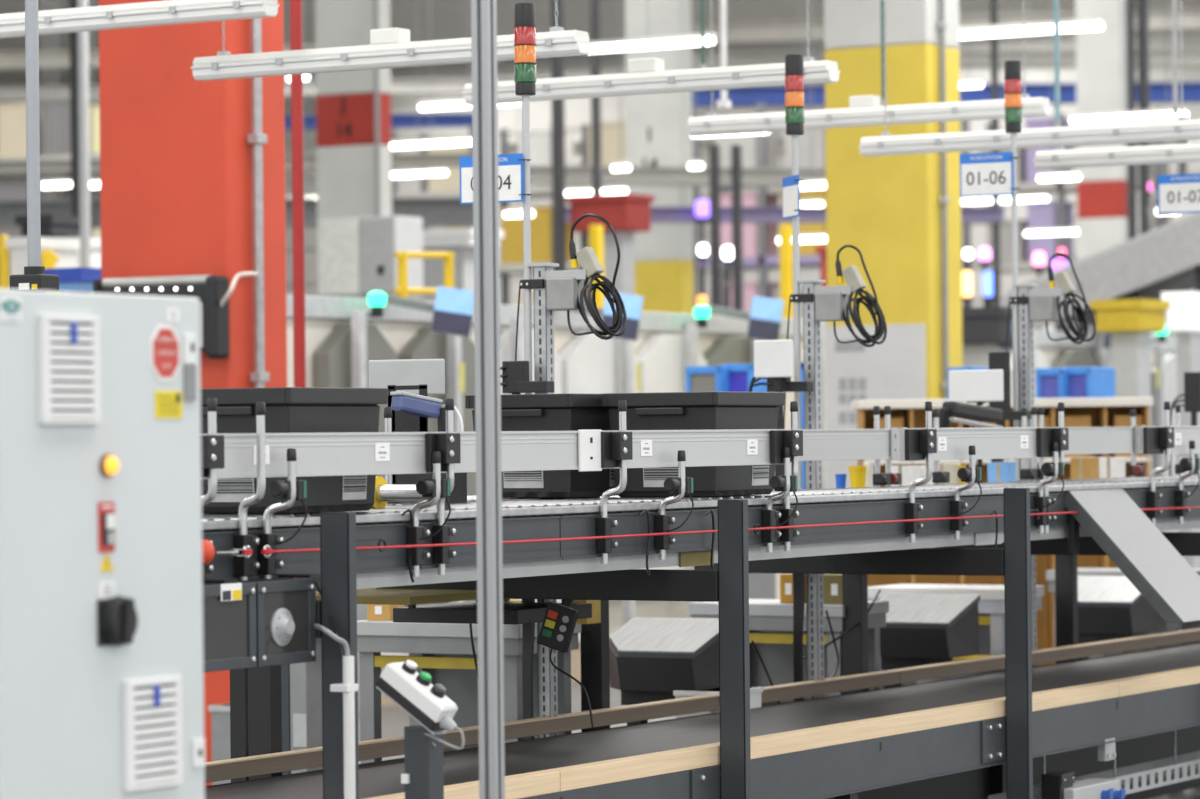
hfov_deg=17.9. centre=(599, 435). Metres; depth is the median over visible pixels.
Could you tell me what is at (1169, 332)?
storage box
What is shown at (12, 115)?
storage box
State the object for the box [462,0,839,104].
strip light
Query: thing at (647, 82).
diffuser
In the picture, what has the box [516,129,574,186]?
storage box
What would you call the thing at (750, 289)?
storage box
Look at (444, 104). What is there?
lamp
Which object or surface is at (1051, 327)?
storage box
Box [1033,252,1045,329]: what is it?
beacon
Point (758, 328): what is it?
keyboard tray
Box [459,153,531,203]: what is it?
station sign
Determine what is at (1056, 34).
hanging wire
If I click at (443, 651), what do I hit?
workstation
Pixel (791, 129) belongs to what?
socket
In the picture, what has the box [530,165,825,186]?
roof beam
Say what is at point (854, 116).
diffuser
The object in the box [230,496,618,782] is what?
table
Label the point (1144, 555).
chute
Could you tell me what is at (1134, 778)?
cable tray
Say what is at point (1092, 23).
lamp
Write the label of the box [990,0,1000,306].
stanchion
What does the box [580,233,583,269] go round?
beacon
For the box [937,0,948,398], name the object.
pipe
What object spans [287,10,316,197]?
lamp
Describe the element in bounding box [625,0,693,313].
column
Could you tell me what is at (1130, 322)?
machine
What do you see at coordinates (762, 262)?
rack
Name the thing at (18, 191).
storage box
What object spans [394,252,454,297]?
frame
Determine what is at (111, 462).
lamp
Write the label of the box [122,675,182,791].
vent
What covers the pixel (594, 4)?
stanchion
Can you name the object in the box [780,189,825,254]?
storage box
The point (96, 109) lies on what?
storage box
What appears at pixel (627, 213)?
machine
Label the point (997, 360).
bracket
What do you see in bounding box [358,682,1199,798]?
floor
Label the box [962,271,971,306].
beacon
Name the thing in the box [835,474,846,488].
cup
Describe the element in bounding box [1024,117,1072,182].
storage box
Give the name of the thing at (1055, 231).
lamp
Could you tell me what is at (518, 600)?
cardboard box
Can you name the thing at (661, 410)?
tote
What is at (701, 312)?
lamp
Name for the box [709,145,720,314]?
stanchion
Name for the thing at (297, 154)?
pipe
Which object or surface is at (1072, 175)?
lamp
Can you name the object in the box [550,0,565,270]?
stanchion
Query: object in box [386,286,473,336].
monitor
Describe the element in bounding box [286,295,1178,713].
sorting line
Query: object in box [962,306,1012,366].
machine
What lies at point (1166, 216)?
storage box
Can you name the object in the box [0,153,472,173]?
roof beam
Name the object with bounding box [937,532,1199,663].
support frame
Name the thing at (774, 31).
roof beam
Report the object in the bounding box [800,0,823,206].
lamp
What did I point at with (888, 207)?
column
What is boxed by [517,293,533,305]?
storage box
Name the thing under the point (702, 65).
wire
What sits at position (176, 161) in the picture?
column
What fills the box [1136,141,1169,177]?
storage box
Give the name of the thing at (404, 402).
scanner
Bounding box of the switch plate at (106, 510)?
[98,502,114,551]
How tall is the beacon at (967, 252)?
3.970 m
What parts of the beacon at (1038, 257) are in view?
stem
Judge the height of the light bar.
0.452 m
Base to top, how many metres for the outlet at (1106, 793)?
0.051 m
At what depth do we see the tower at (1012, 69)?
17.03 m
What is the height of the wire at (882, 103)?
9.301 m
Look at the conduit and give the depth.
9.95 m
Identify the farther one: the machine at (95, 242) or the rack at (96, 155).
the rack at (96, 155)
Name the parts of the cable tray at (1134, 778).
hanger rod, hanger rod, hanger rod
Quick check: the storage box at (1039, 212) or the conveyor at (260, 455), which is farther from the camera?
the storage box at (1039, 212)
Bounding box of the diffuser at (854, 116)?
[687,106,1050,135]
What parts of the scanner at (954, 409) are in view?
handle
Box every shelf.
[443,744,478,750]
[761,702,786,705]
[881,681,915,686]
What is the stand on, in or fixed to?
on the floor
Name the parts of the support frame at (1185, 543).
leg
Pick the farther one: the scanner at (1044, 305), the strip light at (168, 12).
the scanner at (1044, 305)
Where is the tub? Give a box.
[848,466,866,487]
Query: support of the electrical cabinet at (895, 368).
attached to the column at (888, 207)
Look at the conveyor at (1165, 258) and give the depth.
35.56 m
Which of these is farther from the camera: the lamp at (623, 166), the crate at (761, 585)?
the lamp at (623, 166)
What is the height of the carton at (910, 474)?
0.108 m
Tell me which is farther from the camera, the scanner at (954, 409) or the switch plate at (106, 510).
the scanner at (954, 409)
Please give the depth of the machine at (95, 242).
32.06 m
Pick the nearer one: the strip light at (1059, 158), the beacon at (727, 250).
the strip light at (1059, 158)
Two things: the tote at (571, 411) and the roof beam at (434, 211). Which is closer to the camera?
the tote at (571, 411)
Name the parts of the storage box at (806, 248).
box lid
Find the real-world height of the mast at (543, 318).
3.012 m
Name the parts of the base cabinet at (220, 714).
lid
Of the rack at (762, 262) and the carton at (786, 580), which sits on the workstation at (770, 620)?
the carton at (786, 580)
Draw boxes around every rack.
[0,98,99,256]
[391,121,624,304]
[692,103,819,307]
[961,107,1186,335]
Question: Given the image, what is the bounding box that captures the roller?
[371,476,449,508]
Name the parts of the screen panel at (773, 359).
panel, stem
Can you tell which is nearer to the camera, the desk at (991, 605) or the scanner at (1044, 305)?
the scanner at (1044, 305)
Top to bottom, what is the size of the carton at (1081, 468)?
0.121 m
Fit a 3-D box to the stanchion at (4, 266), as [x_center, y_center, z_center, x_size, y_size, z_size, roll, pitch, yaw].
[-4.693,0.131,30.000,0.120,3.436,0.120,-1,0,30]
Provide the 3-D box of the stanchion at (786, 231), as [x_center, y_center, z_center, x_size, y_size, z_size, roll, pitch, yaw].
[2.178,-0.333,44.000,0.240,4.220,0.240,-1,0,30]
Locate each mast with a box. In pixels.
[515,95,558,739]
[783,134,824,700]
[1004,132,1037,666]
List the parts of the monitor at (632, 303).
arm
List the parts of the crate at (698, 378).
frame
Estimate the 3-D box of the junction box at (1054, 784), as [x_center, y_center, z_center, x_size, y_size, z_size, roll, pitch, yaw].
[1.734,1.324,14.368,0.090,0.102,0.124,-1,0,30]
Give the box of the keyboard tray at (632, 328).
[601,315,638,339]
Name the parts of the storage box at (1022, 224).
box lid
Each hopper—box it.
[609,617,718,724]
[879,593,979,688]
[1078,576,1156,659]
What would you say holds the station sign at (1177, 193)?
attached to the mast
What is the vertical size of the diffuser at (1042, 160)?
0.044 m
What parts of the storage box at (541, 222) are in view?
box lid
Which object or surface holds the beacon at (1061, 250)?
on the floor
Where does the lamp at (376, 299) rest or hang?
attached to the sorting line
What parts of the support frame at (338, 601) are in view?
leg, post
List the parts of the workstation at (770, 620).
leg, panel, leg, leg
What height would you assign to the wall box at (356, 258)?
3.914 m
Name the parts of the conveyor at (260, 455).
guard rod, guard rod, guard rod, guard rod, guard rail, guard rod, guard rod, guard rod, guard rod, guard rail, plate, guard rod, guard rod, guard rod, guard rod, guard rod, guard rod, guard rod, guard rail, guard rail, plate, guard rod, guard rod, guard rod, guard rod, guard rod, guard rod, guard rod, guard rail, guard rod, guard rod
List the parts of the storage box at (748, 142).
box lid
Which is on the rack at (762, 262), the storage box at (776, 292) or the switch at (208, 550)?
the storage box at (776, 292)
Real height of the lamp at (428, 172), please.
6.638 m
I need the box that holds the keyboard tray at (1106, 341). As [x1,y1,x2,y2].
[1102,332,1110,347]
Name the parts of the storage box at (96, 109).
box lid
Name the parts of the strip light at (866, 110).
chain, chain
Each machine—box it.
[6,237,79,274]
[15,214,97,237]
[45,267,100,292]
[62,237,100,267]
[422,228,503,301]
[566,193,653,299]
[816,246,826,285]
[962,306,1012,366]
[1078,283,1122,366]
[1090,299,1169,473]
[1161,291,1199,568]
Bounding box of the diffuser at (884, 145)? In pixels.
[860,129,1199,155]
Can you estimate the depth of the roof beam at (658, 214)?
48.33 m
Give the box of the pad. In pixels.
[537,600,593,727]
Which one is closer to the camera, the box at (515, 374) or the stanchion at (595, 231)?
the box at (515, 374)
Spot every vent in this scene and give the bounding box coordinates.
[38,314,100,423]
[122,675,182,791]
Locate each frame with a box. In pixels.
[248,512,385,798]
[376,500,759,798]
[388,384,427,502]
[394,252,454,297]
[694,488,1039,798]
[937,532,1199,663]
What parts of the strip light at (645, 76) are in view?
chain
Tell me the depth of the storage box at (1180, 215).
65.92 m
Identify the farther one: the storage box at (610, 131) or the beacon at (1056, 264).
the storage box at (610, 131)
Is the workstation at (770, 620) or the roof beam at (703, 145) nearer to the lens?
the workstation at (770, 620)
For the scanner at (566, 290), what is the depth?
13.29 m
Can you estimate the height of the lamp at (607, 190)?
6.982 m
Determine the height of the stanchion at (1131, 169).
12.900 m
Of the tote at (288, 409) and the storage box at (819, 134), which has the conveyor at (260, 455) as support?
the tote at (288, 409)
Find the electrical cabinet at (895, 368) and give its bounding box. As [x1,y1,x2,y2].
[825,324,925,488]
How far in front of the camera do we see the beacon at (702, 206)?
47.93 m
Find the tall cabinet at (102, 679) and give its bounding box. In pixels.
[0,289,204,798]
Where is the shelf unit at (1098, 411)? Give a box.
[851,397,1153,665]
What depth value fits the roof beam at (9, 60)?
76.50 m
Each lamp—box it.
[40,0,70,188]
[44,0,46,199]
[50,0,52,199]
[90,0,99,187]
[105,456,118,474]
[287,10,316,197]
[287,74,309,80]
[366,291,385,316]
[390,0,472,148]
[392,0,447,177]
[418,0,520,110]
[503,0,534,217]
[565,186,626,195]
[589,0,714,52]
[611,0,630,170]
[683,305,709,327]
[688,0,703,168]
[692,0,767,136]
[777,0,825,242]
[799,0,825,188]
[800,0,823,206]
[959,0,1103,38]
[960,0,982,88]
[962,0,1048,203]
[1024,1,1077,235]
[1037,169,1080,180]
[1070,0,1187,123]
[1151,325,1167,341]
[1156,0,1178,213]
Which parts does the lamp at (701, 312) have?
stem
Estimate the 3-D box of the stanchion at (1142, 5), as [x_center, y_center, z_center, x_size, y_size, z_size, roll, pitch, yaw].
[7.154,-4.725,50.000,0.240,12.900,0.240,-1,0,30]
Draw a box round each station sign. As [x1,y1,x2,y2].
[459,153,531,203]
[782,175,804,218]
[960,152,1019,196]
[1158,173,1199,213]
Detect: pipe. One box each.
[248,18,269,387]
[290,0,305,386]
[373,0,380,215]
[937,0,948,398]
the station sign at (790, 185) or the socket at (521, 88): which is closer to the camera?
the socket at (521, 88)
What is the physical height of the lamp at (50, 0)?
8.150 m
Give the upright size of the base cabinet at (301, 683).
1.172 m
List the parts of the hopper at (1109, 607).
spout, lid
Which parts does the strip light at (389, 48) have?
chain, chain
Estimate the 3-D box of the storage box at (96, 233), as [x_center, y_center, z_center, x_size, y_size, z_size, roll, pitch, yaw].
[-9.173,-4.087,72.862,0.935,0.765,0.870,-1,0,30]
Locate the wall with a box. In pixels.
[0,31,1199,336]
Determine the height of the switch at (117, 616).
0.102 m
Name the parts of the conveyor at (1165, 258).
leg, handrail, leg, leg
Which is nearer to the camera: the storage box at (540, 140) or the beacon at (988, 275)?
the beacon at (988, 275)
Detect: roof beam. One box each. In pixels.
[0,46,501,70]
[0,76,824,101]
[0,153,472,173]
[0,197,472,229]
[285,113,471,129]
[499,140,1188,155]
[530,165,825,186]
[565,207,1006,222]
[691,9,1199,45]
[691,49,1199,68]
[692,82,1199,106]
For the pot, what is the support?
on the shelf
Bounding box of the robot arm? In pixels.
[41,249,59,268]
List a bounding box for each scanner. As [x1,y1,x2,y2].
[390,391,466,502]
[545,214,626,339]
[814,244,886,346]
[939,401,1003,461]
[1028,253,1095,343]
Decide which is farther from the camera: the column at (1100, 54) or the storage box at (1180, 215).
the storage box at (1180, 215)
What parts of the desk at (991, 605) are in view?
panel, leg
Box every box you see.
[0,102,40,157]
[0,183,56,236]
[39,100,99,155]
[89,106,99,152]
[92,229,100,237]
[318,215,422,297]
[367,604,404,620]
[376,660,464,749]
[428,145,468,191]
[499,206,573,263]
[500,361,553,393]
[507,599,521,601]
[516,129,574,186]
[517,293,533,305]
[573,600,600,623]
[586,121,626,165]
[715,111,777,167]
[720,192,779,257]
[725,281,779,311]
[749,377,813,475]
[771,288,802,318]
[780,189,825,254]
[785,128,825,167]
[980,148,1026,182]
[985,219,1027,262]
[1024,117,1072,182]
[1025,201,1074,261]
[1033,778,1125,798]
[1037,323,1055,330]
[1041,772,1074,798]
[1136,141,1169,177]
[1137,197,1169,235]
[1152,310,1170,335]
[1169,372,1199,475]
[1172,213,1191,221]
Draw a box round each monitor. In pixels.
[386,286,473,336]
[571,293,642,340]
[701,296,783,339]
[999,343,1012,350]
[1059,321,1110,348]
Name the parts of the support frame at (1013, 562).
leg, post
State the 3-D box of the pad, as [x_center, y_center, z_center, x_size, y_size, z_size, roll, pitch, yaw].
[-0.093,0.744,12.577,0.195,0.433,0.153,-1,0,30]
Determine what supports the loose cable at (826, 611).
hanging from the support frame at (1013, 562)
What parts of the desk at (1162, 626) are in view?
leg, panel, leg, leg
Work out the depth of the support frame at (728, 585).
12.02 m
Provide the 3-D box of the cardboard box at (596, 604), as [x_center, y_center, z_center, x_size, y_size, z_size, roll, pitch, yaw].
[-0.061,0.621,13.513,0.090,0.090,0.102,-1,0,30]
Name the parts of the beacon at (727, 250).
stem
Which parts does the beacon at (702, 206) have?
stem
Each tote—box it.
[200,387,387,513]
[465,393,617,497]
[602,392,784,496]
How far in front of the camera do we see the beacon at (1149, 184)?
49.95 m
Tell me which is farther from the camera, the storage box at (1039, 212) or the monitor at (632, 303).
the storage box at (1039, 212)
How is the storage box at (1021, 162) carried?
on the rack at (1061, 187)
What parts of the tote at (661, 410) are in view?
handle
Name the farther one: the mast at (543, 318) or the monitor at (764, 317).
the monitor at (764, 317)
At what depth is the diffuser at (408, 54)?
14.57 m
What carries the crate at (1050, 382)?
on the floor
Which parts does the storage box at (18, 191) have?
box lid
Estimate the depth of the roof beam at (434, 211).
46.88 m
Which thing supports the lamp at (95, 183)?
hanging from the ceiling
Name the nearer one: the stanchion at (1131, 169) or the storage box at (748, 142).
the stanchion at (1131, 169)
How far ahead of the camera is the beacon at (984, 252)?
44.95 m
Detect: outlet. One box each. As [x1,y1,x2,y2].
[1101,788,1113,798]
[1113,788,1125,798]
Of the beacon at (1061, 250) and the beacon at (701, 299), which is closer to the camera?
the beacon at (701, 299)
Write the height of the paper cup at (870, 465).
0.099 m
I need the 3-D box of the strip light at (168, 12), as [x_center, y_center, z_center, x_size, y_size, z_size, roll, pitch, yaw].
[-2.029,-2.201,15.002,1.760,1.201,0.126,-1,0,30]
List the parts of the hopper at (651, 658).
post, spout, lid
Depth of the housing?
9.86 m
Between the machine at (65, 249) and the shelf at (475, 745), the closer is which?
the shelf at (475, 745)
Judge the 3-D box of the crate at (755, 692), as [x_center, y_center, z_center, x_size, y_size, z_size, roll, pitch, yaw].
[0.459,1.382,14.576,0.227,0.826,0.310,-1,0,30]
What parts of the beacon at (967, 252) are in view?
stem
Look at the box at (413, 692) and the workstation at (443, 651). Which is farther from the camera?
the workstation at (443, 651)
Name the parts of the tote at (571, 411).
handle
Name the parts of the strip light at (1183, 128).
chain, chain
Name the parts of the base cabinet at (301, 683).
plate, rail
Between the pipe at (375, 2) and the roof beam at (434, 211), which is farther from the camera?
the roof beam at (434, 211)
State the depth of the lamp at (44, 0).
49.99 m
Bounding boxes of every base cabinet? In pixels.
[208,703,230,784]
[281,604,366,774]
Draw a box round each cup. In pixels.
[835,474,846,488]
[863,462,873,486]
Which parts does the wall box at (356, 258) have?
door, door, handle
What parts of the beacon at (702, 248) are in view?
stem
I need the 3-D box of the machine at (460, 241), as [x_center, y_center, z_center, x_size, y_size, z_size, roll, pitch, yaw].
[-1.561,-0.174,40.043,0.928,3.982,0.660,-1,0,30]
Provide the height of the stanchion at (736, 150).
5.305 m
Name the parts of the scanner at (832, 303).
arm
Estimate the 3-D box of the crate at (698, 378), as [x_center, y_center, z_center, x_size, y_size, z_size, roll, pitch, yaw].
[0.758,0.675,24.112,0.244,2.234,0.420,-1,0,30]
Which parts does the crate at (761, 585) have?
frame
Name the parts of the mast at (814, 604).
plate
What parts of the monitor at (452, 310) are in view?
arm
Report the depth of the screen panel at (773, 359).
15.03 m
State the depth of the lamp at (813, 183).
49.99 m
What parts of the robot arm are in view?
fore arm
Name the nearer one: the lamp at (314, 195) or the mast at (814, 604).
the mast at (814, 604)
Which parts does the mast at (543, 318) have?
plate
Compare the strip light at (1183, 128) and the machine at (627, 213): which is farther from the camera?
the machine at (627, 213)
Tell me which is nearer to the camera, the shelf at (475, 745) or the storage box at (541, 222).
the shelf at (475, 745)
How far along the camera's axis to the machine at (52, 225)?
33.96 m
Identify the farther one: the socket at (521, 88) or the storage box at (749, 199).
the storage box at (749, 199)
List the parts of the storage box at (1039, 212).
box lid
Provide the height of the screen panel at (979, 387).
0.514 m
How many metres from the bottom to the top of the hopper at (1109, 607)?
1.085 m
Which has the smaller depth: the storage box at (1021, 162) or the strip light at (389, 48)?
the strip light at (389, 48)
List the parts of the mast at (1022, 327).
plate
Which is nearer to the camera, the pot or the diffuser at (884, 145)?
the pot
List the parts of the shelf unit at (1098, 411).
shelf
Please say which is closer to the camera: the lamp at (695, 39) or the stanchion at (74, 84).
the lamp at (695, 39)
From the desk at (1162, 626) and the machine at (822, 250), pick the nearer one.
the desk at (1162, 626)
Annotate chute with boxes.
[1065,489,1199,622]
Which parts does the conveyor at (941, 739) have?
splice plate, leg, splice plate, leg, hanger plate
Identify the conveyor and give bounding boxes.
[201,398,1199,590]
[204,628,1199,798]
[1002,212,1199,331]
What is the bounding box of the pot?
[958,466,965,483]
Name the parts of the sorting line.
post, post, panel, post, post, post, header rail, post, post, post, post, post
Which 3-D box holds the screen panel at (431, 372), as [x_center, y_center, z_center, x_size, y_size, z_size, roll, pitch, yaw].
[-0.628,-0.002,12.540,0.277,0.501,0.049,-1,0,23]
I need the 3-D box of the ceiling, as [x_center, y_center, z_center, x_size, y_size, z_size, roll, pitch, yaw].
[-12.723,-11.167,66.167,112.000,0.200,118.000,-1,0,30]
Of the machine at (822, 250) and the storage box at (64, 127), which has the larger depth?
the storage box at (64, 127)
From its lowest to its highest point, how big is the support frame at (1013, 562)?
1.594 m
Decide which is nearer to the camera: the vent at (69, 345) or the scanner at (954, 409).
the vent at (69, 345)
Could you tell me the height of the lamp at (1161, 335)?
0.170 m
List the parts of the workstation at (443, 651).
leg, leg, panel, leg, leg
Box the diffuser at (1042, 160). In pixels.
[1034,152,1199,168]
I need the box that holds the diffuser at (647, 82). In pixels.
[463,71,838,104]
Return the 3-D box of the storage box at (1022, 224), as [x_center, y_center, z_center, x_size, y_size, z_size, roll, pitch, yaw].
[7.391,-3.461,67.921,0.701,0.768,0.870,-1,0,30]
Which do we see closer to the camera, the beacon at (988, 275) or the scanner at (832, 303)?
the scanner at (832, 303)
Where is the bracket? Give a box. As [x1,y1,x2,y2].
[972,352,1030,427]
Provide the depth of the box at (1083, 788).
14.52 m
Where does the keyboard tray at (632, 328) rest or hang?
on the monitor at (632, 303)
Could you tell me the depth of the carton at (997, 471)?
16.32 m
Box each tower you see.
[514,3,535,95]
[785,54,803,134]
[1004,60,1021,132]
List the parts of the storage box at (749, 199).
box lid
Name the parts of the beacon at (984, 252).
stem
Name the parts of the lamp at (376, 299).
stem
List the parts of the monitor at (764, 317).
arm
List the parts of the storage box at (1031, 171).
box lid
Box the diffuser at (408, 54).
[192,42,590,80]
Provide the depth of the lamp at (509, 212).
49.99 m
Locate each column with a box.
[98,0,286,785]
[315,0,391,295]
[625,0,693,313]
[824,0,962,398]
[1075,0,1127,332]
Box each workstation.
[357,620,581,763]
[688,599,888,705]
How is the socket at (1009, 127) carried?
attached to the tower at (1012, 69)
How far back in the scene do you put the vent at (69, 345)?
7.12 m
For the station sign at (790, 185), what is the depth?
15.21 m
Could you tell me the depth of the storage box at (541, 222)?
70.22 m
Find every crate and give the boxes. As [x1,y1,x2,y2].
[673,687,762,717]
[685,366,728,601]
[721,364,775,598]
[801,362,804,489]
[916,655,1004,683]
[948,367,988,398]
[1036,368,1068,397]
[1064,367,1114,397]
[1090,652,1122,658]
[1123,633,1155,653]
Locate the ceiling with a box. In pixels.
[0,0,1199,85]
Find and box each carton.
[780,574,805,602]
[823,574,841,603]
[891,466,920,485]
[920,466,933,484]
[932,464,960,483]
[988,462,1015,482]
[1070,458,1098,479]
[1099,458,1124,477]
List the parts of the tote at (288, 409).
handle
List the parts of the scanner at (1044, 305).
arm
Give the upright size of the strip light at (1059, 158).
1.498 m
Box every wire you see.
[700,0,705,67]
[880,0,886,105]
[1054,0,1060,126]
[1172,0,1178,114]
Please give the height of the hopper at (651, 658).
1.085 m
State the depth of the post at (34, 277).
11.68 m
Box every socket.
[515,82,535,95]
[786,124,803,134]
[1005,123,1020,132]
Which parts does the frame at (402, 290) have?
post, post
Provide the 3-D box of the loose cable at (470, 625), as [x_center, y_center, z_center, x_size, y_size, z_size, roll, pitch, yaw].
[-0.424,0.743,13.111,0.010,0.276,0.094,-1,0,30]
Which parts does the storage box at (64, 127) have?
box lid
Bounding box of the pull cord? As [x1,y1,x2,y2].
[202,506,1199,563]
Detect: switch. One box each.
[97,596,137,647]
[202,540,214,563]
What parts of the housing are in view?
frame, frame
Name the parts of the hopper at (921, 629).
post, spout, lid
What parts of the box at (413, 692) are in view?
mounting plate, lid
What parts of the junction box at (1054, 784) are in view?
lid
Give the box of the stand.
[401,725,443,798]
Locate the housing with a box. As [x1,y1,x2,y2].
[202,574,320,672]
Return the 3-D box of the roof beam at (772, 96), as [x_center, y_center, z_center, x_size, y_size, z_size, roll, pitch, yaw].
[7.229,-6.576,73.174,11.000,0.352,0.600,-1,0,-1]
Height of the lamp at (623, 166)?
7.696 m
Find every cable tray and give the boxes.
[315,518,1199,590]
[988,730,1199,798]
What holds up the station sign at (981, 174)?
attached to the mast at (1022, 327)
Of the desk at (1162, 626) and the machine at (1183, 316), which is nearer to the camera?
the desk at (1162, 626)
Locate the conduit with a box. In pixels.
[314,579,357,798]
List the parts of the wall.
wall panel, wall panel, wall panel, wall panel, wall panel, wall panel, wall panel, wall panel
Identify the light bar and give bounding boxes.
[93,271,257,358]
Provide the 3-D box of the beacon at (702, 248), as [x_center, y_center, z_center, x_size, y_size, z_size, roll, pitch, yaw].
[1.322,-0.318,48.000,0.132,4.208,0.132,-1,0,30]
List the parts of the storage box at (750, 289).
box lid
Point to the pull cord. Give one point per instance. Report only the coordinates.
(208, 550)
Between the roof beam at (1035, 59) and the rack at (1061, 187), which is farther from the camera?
the roof beam at (1035, 59)
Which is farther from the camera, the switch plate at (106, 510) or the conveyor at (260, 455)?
the conveyor at (260, 455)
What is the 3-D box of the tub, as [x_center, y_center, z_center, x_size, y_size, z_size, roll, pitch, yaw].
[1.018,0.164,15.000,0.074,0.091,0.072,-1,0,30]
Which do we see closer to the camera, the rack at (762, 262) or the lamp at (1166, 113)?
the lamp at (1166, 113)
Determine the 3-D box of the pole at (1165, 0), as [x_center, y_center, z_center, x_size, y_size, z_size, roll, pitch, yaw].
[7.430,-7.090,50.000,0.302,8.337,0.100,-1,0,30]
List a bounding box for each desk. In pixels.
[868,584,1043,688]
[1046,568,1199,663]
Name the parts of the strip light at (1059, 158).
chain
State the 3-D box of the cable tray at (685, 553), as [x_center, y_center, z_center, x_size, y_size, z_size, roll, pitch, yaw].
[2.054,0.374,15.350,0.080,0.044,11.363,-1,0,30]
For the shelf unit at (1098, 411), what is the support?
on the floor
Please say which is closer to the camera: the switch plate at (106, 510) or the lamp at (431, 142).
the switch plate at (106, 510)
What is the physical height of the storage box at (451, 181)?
0.918 m
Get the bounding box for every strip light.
[0,0,278,37]
[191,0,591,80]
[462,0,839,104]
[687,0,1051,135]
[859,0,1199,155]
[1034,0,1199,168]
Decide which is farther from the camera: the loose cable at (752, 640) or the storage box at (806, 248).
the storage box at (806, 248)
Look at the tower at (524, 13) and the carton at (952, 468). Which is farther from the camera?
the carton at (952, 468)
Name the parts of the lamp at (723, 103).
plate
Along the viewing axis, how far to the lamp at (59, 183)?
49.99 m
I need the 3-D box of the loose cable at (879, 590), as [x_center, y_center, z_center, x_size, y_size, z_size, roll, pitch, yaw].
[0.986,0.771,15.554,0.010,0.258,0.745,-1,0,30]
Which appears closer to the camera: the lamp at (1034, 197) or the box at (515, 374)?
the box at (515, 374)
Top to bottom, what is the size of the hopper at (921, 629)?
1.085 m
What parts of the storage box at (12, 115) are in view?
box lid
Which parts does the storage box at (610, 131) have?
box lid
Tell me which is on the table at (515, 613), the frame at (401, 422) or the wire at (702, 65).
the frame at (401, 422)
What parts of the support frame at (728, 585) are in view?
leg, post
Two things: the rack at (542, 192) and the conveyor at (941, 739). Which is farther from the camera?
the rack at (542, 192)
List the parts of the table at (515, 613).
leg, drawer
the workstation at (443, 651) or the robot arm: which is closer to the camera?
the workstation at (443, 651)
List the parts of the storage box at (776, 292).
box lid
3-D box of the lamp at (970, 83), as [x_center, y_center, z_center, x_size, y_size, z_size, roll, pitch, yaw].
[4.821,-7.905,50.000,0.363,6.652,0.100,-1,0,30]
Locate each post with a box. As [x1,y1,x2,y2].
[10,0,58,290]
[471,0,504,798]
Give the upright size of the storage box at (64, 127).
1.055 m
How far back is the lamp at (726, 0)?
63.56 m
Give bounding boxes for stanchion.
[0,235,8,288]
[69,0,79,215]
[78,0,90,267]
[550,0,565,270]
[589,225,603,307]
[590,0,601,194]
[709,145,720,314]
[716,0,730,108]
[731,145,742,310]
[780,225,793,318]
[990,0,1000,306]
[1125,0,1136,239]
[1137,0,1151,334]
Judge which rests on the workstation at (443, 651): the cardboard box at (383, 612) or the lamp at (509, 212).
the cardboard box at (383, 612)
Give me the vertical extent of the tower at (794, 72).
0.319 m
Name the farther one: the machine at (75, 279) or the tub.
the machine at (75, 279)
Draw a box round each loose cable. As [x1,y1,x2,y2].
[469,624,477,674]
[751,639,779,703]
[803,589,880,658]
[825,609,838,677]
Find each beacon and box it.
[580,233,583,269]
[694,199,709,295]
[697,295,706,305]
[698,244,707,294]
[722,246,731,308]
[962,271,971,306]
[963,249,972,306]
[979,247,991,306]
[983,271,992,306]
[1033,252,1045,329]
[1051,260,1066,270]
[1058,248,1065,259]
[1148,182,1151,194]
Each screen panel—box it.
[369,359,444,394]
[754,340,792,475]
[949,369,1003,482]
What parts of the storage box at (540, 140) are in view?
box lid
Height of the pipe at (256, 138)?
12.980 m
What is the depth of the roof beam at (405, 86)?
80.12 m
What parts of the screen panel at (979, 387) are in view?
panel, stem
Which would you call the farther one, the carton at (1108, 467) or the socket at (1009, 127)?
the carton at (1108, 467)
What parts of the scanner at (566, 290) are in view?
arm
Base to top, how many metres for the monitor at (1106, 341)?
0.334 m
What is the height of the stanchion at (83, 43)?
12.900 m
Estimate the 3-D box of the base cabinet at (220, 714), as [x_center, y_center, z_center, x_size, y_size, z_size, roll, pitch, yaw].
[-1.741,1.572,19.113,0.260,0.453,0.420,-1,0,30]
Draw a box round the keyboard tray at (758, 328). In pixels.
[747,318,780,339]
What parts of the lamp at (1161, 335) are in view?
stem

